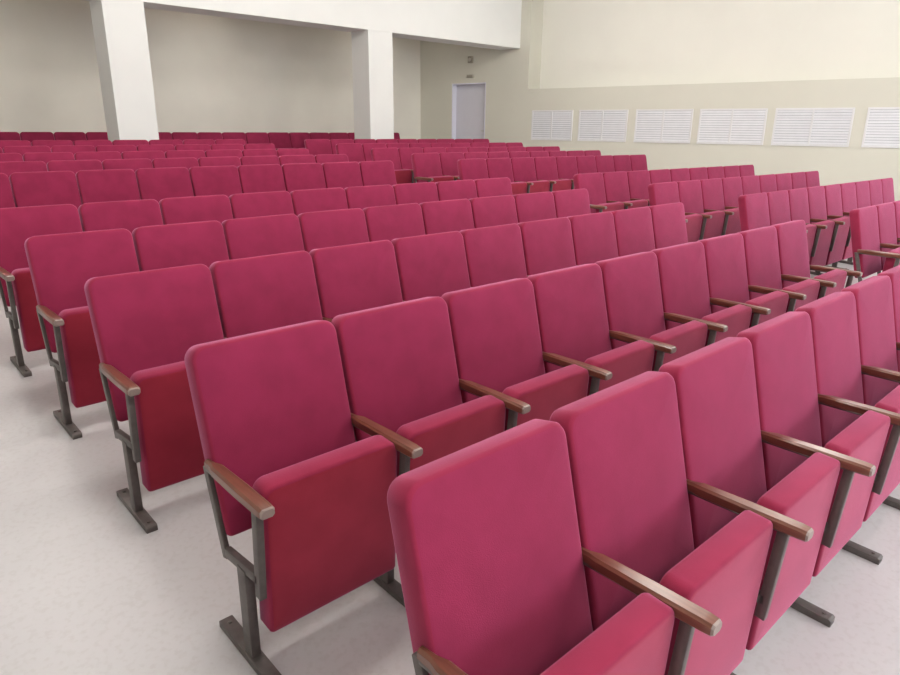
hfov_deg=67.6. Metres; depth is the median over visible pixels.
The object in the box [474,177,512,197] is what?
seat
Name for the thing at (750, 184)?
seat
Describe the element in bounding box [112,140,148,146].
seat
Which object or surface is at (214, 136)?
seat
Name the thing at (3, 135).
seat
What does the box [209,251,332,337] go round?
seat
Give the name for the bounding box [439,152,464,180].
seat
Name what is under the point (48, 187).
seat
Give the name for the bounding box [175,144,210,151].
seat
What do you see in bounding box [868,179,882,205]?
seat
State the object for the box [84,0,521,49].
beam
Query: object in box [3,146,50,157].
seat
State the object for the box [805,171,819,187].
seat
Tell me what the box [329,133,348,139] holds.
seat
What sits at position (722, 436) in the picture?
seat
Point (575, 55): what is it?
wall
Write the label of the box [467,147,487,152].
seat
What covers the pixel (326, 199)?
seat
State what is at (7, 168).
seat
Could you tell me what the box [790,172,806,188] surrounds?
seat
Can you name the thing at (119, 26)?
column
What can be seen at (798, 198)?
seat
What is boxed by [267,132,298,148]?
seat
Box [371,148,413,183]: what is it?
seat
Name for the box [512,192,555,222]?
seat
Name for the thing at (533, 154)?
seat
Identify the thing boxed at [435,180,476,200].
seat
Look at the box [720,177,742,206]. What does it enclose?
seat
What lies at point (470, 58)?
fire alarm
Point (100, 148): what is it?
seat
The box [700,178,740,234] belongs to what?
seat
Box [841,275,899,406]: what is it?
seat
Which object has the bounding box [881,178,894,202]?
seat
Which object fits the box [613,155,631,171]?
seat
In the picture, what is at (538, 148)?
seat
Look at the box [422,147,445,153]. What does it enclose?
seat
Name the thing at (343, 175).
seat
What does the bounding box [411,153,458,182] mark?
seat
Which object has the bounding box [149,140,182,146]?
seat
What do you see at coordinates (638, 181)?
seat
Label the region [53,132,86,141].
seat
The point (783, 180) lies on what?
seat
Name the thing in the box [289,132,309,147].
seat
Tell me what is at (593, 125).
air vent
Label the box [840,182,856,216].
seat
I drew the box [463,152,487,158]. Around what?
seat
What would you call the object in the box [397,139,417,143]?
seat
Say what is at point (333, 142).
seat
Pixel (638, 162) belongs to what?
seat
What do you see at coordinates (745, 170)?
seat
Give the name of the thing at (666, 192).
seat
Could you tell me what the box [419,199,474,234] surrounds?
seat
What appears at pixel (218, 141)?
seat
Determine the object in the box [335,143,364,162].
seat
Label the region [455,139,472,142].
seat
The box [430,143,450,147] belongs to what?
seat
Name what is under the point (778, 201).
seat
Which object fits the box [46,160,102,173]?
seat
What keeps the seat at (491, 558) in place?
on the floor
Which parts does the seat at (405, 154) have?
backrest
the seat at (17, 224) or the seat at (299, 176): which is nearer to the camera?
the seat at (17, 224)
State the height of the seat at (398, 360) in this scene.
0.953 m
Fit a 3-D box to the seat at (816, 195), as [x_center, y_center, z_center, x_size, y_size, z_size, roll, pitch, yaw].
[4.292,-1.221,7.659,0.537,0.953,0.508,-15,23,-41]
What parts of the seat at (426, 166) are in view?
armrest, backrest, seat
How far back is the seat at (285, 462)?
2.09 m
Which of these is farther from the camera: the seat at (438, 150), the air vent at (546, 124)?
the air vent at (546, 124)
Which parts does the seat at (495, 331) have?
backrest, seat, frame, armrest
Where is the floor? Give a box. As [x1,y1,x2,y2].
[0,258,899,674]
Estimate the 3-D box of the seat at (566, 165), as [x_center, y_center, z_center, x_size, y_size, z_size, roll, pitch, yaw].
[1.979,-2.390,10.721,0.537,0.953,0.508,-15,23,-40]
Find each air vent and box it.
[531,110,572,140]
[577,110,627,141]
[633,109,693,142]
[696,108,767,144]
[771,108,854,146]
[861,107,899,147]
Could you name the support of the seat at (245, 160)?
on the floor
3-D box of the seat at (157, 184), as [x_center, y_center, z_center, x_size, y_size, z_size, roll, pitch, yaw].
[-2.678,-1.166,6.596,0.537,0.953,0.508,-15,23,-41]
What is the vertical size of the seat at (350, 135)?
0.953 m
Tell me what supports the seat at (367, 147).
on the floor
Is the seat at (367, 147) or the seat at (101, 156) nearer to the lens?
the seat at (101, 156)
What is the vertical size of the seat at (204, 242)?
0.953 m
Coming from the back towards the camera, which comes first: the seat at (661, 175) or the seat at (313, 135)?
the seat at (313, 135)
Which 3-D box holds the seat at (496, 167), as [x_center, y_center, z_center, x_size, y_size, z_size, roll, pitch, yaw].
[0.834,-2.093,9.705,0.537,0.953,0.508,-15,23,-40]
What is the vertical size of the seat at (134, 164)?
0.953 m
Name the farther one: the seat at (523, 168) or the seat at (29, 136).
the seat at (29, 136)
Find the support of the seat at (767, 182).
on the floor
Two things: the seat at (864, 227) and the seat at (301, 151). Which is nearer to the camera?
the seat at (864, 227)
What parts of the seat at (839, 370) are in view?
backrest, frame, armrest, seat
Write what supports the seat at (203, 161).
on the floor
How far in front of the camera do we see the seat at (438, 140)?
14.08 m
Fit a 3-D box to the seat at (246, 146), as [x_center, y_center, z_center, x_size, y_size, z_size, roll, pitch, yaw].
[-2.789,-2.479,10.327,0.537,0.953,0.508,-15,23,-40]
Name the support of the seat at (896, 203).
on the floor
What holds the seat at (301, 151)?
on the floor
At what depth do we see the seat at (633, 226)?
5.19 m
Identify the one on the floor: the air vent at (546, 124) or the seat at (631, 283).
the seat at (631, 283)
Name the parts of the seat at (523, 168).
backrest, seat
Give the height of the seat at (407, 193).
0.953 m
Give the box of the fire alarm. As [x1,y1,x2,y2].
[468,56,472,62]
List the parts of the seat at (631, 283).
backrest, seat, frame, armrest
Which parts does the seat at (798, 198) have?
backrest, seat, frame, armrest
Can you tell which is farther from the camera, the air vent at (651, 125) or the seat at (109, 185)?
the air vent at (651, 125)
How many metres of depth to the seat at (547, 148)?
13.41 m
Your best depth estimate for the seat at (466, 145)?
13.06 m
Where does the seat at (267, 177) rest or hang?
on the floor
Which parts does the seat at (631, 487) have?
backrest, seat, frame, armrest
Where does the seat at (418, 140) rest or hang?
on the floor
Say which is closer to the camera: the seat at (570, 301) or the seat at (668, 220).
the seat at (570, 301)
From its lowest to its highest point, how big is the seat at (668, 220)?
0.953 m
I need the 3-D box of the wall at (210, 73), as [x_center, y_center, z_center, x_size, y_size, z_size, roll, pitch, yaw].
[-6.924,-4.993,13.012,17.231,5.448,0.300,-15,23,-41]
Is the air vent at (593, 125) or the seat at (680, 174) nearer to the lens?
the seat at (680, 174)
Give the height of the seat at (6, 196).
0.953 m
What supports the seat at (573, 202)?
on the floor
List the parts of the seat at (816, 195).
backrest, armrest, seat, frame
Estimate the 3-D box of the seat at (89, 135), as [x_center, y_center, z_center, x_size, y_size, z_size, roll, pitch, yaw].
[-6.301,-3.290,12.396,0.537,0.953,0.508,-15,23,-40]
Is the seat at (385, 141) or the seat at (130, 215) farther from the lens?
the seat at (385, 141)
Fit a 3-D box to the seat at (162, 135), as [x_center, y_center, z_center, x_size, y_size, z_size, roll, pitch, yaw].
[-5.537,-3.494,13.071,0.537,0.953,0.508,-15,23,-41]
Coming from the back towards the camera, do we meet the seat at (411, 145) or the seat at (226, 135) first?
the seat at (226, 135)
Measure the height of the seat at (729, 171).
0.953 m
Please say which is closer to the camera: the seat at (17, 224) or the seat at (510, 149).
the seat at (17, 224)
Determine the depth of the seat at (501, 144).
13.76 m
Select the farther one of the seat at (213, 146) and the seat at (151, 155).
the seat at (213, 146)
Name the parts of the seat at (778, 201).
backrest, seat, frame, armrest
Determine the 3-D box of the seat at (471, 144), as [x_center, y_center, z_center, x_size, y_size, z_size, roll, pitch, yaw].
[0.723,-3.397,13.439,0.537,0.953,0.508,-15,23,-41]
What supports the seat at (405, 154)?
on the floor
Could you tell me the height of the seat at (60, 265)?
0.953 m
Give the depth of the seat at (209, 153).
8.94 m
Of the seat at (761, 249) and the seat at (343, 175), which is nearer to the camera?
the seat at (761, 249)
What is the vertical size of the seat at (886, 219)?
0.953 m
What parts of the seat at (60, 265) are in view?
armrest, frame, leg, seat, backrest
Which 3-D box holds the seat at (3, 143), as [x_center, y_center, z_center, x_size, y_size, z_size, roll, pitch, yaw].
[-5.754,-2.134,8.981,0.537,0.953,0.508,-15,23,-41]
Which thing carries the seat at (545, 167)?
on the floor
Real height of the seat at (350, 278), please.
0.953 m
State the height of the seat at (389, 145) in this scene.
0.953 m
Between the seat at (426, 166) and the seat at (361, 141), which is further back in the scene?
the seat at (361, 141)
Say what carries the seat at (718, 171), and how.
on the floor
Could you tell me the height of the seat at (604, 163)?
0.953 m
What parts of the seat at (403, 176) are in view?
backrest, seat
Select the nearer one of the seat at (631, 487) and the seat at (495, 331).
the seat at (631, 487)
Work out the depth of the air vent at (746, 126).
13.36 m
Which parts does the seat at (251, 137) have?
backrest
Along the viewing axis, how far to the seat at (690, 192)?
7.61 m
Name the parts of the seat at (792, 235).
backrest, seat, frame, armrest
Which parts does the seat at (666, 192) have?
backrest, seat, armrest, frame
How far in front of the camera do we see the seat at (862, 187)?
8.64 m
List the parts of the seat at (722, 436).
backrest, seat, frame, armrest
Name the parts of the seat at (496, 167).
backrest, seat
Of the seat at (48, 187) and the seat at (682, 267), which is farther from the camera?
the seat at (48, 187)
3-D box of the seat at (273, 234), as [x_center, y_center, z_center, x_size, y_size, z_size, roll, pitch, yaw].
[-1.038,-0.262,4.215,0.537,0.953,0.508,-15,23,-41]
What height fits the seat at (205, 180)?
0.953 m
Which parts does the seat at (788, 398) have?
backrest, seat, armrest, frame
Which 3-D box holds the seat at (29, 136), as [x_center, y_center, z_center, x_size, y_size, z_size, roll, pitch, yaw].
[-7.065,-3.086,11.720,0.537,0.953,0.508,-15,23,-41]
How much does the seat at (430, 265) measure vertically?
0.953 m
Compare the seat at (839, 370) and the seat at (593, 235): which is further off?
the seat at (593, 235)
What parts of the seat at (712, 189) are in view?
backrest, seat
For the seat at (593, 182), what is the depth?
7.96 m
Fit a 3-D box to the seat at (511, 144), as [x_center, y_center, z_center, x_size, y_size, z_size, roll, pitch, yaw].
[1.486,-3.597,14.116,0.537,0.953,0.508,-15,23,-41]
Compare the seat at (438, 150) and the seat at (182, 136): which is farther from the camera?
the seat at (182, 136)
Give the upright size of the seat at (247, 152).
0.953 m
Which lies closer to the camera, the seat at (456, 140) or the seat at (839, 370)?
the seat at (839, 370)
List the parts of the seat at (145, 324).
frame, armrest, leg, backrest, seat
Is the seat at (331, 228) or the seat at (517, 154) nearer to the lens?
the seat at (331, 228)
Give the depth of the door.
17.52 m
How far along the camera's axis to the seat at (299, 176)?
7.58 m
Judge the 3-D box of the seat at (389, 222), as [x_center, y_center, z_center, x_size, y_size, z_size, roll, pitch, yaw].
[-0.275,-0.466,4.890,0.537,0.953,0.508,-15,23,-40]
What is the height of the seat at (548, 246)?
0.953 m
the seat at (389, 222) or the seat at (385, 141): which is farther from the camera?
the seat at (385, 141)
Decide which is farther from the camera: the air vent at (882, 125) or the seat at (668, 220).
the air vent at (882, 125)
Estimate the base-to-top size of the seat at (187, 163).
0.953 m
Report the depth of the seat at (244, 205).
5.20 m
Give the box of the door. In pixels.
[451,82,485,139]
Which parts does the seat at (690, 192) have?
backrest, seat, frame, armrest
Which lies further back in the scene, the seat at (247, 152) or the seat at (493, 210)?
the seat at (247, 152)
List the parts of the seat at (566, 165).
backrest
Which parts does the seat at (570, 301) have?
backrest, seat, frame, armrest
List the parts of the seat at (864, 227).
backrest, frame, armrest, armrest, seat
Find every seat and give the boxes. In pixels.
[0,132,20,139]
[0,140,30,150]
[0,153,22,161]
[0,161,46,206]
[0,173,14,207]
[0,204,82,376]
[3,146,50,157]
[9,171,81,208]
[20,132,53,142]
[23,152,74,164]
[24,228,139,439]
[31,140,72,148]
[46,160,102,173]
[51,145,95,154]
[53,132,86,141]
[73,140,111,146]
[74,151,121,162]
[75,169,140,203]
[78,199,162,233]
[84,264,225,533]
[85,132,107,139]
[95,145,136,153]
[102,159,152,171]
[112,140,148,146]
[121,151,164,160]
[132,220,228,270]
[135,167,193,202]
[136,145,174,152]
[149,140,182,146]
[152,157,198,169]
[158,132,171,139]
[159,195,232,224]
[164,150,205,159]
[171,132,197,141]
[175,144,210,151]
[183,139,214,144]
[184,320,422,674]
[189,166,241,197]
[197,132,222,140]
[198,156,240,166]
[205,149,242,158]
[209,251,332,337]
[210,144,243,150]
[215,139,244,144]
[221,214,304,259]
[222,132,246,143]
[229,191,293,218]
[237,164,285,192]
[240,156,279,164]
[242,149,277,156]
[243,144,275,149]
[245,132,277,149]
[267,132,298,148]
[276,148,308,156]
[278,155,315,165]
[281,163,325,192]
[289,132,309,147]
[290,188,347,215]
[297,208,368,252]
[304,139,331,155]
[309,132,329,139]
[309,240,403,318]
[314,154,348,163]
[321,162,362,188]
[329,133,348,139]
[330,139,353,153]
[331,296,530,552]
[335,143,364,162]
[344,185,395,209]
[347,133,354,139]
[353,139,375,143]
[359,161,396,185]
[362,143,386,160]
[363,203,424,241]
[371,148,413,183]
[376,139,397,143]
[386,143,408,148]
[387,419,721,674]
[391,231,471,300]
[392,182,438,204]
[394,133,399,139]
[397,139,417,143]
[398,147,422,182]
[409,143,430,147]
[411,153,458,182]
[417,139,436,142]
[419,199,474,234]
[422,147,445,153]
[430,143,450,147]
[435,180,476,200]
[436,139,454,142]
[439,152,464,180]
[441,278,612,430]
[445,147,467,152]
[450,143,469,147]
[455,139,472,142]
[457,158,487,179]
[460,223,529,286]
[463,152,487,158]
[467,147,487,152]
[469,195,517,227]
[470,143,488,147]
[472,139,488,142]
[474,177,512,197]
[485,158,533,194]
[487,152,508,157]
[488,142,506,146]
[488,147,507,151]
[506,142,522,146]
[507,147,525,151]
[508,151,529,157]
[510,157,555,192]
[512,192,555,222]
[517,217,577,274]
[525,146,543,151]
[527,263,676,395]
[529,151,548,157]
[533,157,573,191]
[543,146,559,150]
[548,151,566,156]
[549,371,813,674]
[552,188,590,217]
[555,156,577,188]
[566,150,584,156]
[567,211,617,264]
[573,172,632,213]
[576,156,596,173]
[584,150,600,155]
[595,155,614,172]
[595,251,727,370]
[602,171,649,208]
[610,207,654,256]
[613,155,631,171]
[626,170,650,205]
[629,154,647,170]
[647,202,688,248]
[648,169,670,183]
[648,182,711,241]
[651,242,770,346]
[658,337,875,649]
[669,168,689,181]
[677,180,733,238]
[688,167,707,179]
[697,233,806,327]
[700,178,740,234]
[706,166,724,178]
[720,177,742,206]
[723,165,739,177]
[736,311,899,576]
[737,226,836,312]
[738,192,807,232]
[739,165,754,176]
[741,175,760,194]
[758,174,776,192]
[766,190,826,260]
[771,220,862,298]
[775,173,791,190]
[787,188,844,274]
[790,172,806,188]
[795,291,899,521]
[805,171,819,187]
[806,186,850,269]
[824,184,852,264]
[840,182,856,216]
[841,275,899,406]
[849,206,899,281]
[854,181,870,208]
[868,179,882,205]
[874,202,899,269]
[877,265,899,384]
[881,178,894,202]
[889,200,899,244]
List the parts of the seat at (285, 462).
frame, armrest, leg, backrest, seat, frame, leg, armrest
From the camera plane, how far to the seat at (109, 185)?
6.23 m
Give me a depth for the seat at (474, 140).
14.76 m
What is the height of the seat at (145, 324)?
0.953 m
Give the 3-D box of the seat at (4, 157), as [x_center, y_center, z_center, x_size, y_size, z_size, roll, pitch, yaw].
[-4.789,-1.497,7.282,0.537,0.953,0.508,-15,23,-41]
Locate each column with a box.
[89,0,158,141]
[351,30,393,139]
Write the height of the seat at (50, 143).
0.953 m
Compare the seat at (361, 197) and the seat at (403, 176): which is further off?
the seat at (403, 176)
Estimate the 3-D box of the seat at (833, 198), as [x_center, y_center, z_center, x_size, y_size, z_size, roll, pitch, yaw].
[4.674,-1.321,7.997,0.537,0.953,0.508,-15,23,-41]
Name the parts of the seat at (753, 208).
backrest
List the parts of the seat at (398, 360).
backrest, seat, frame, armrest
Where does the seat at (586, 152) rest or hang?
on the floor
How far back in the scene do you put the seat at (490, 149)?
12.38 m
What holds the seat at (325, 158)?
on the floor
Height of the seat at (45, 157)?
0.953 m
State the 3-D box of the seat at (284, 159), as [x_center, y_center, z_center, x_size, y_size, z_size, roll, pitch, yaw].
[-1.823,-1.842,8.627,0.537,0.953,0.508,-15,23,-40]
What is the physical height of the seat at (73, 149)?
0.953 m
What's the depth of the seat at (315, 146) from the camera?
12.06 m
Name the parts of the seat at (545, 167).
backrest, seat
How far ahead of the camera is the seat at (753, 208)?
6.57 m
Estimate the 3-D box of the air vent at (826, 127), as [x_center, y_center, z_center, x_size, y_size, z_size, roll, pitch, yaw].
[6.716,-3.909,12.489,1.329,0.678,0.026,14,22,37]
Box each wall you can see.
[0,0,420,138]
[420,0,899,200]
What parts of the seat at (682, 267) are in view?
backrest, seat, frame, armrest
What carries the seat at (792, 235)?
on the floor
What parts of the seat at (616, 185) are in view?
backrest, seat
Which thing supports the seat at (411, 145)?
on the floor
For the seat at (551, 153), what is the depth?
12.03 m
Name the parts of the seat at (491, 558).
frame, armrest, backrest, seat, frame, armrest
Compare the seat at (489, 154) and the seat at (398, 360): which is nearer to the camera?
the seat at (398, 360)
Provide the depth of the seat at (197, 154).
8.60 m
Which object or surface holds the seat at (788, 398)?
on the floor
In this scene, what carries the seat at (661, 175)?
on the floor
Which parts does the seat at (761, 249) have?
backrest, seat, frame, armrest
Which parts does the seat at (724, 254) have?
backrest, seat, frame, armrest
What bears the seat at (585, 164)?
on the floor
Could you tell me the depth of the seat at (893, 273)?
3.39 m
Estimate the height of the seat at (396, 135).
0.953 m
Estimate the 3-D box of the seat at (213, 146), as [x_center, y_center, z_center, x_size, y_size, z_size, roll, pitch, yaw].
[-3.171,-2.377,9.989,0.537,0.953,0.508,-15,23,-40]
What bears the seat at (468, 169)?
on the floor
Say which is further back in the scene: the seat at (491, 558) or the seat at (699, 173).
the seat at (699, 173)
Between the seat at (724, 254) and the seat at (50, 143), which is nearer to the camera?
the seat at (724, 254)
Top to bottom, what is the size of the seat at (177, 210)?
0.953 m
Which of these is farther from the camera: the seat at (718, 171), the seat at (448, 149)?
the seat at (448, 149)
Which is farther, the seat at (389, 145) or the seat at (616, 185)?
the seat at (389, 145)
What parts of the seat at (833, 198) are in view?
backrest, seat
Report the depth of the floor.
2.38 m
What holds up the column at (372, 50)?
on the floor
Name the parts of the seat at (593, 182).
backrest, armrest, seat, armrest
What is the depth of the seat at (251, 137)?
14.40 m
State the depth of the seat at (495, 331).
2.80 m
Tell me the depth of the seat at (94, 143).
9.63 m
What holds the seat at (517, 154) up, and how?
on the floor
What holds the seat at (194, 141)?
on the floor
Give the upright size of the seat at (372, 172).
0.953 m
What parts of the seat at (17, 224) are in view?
armrest, frame, leg, seat, backrest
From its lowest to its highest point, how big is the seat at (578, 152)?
0.953 m
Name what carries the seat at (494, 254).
on the floor
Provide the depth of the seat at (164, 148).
9.28 m

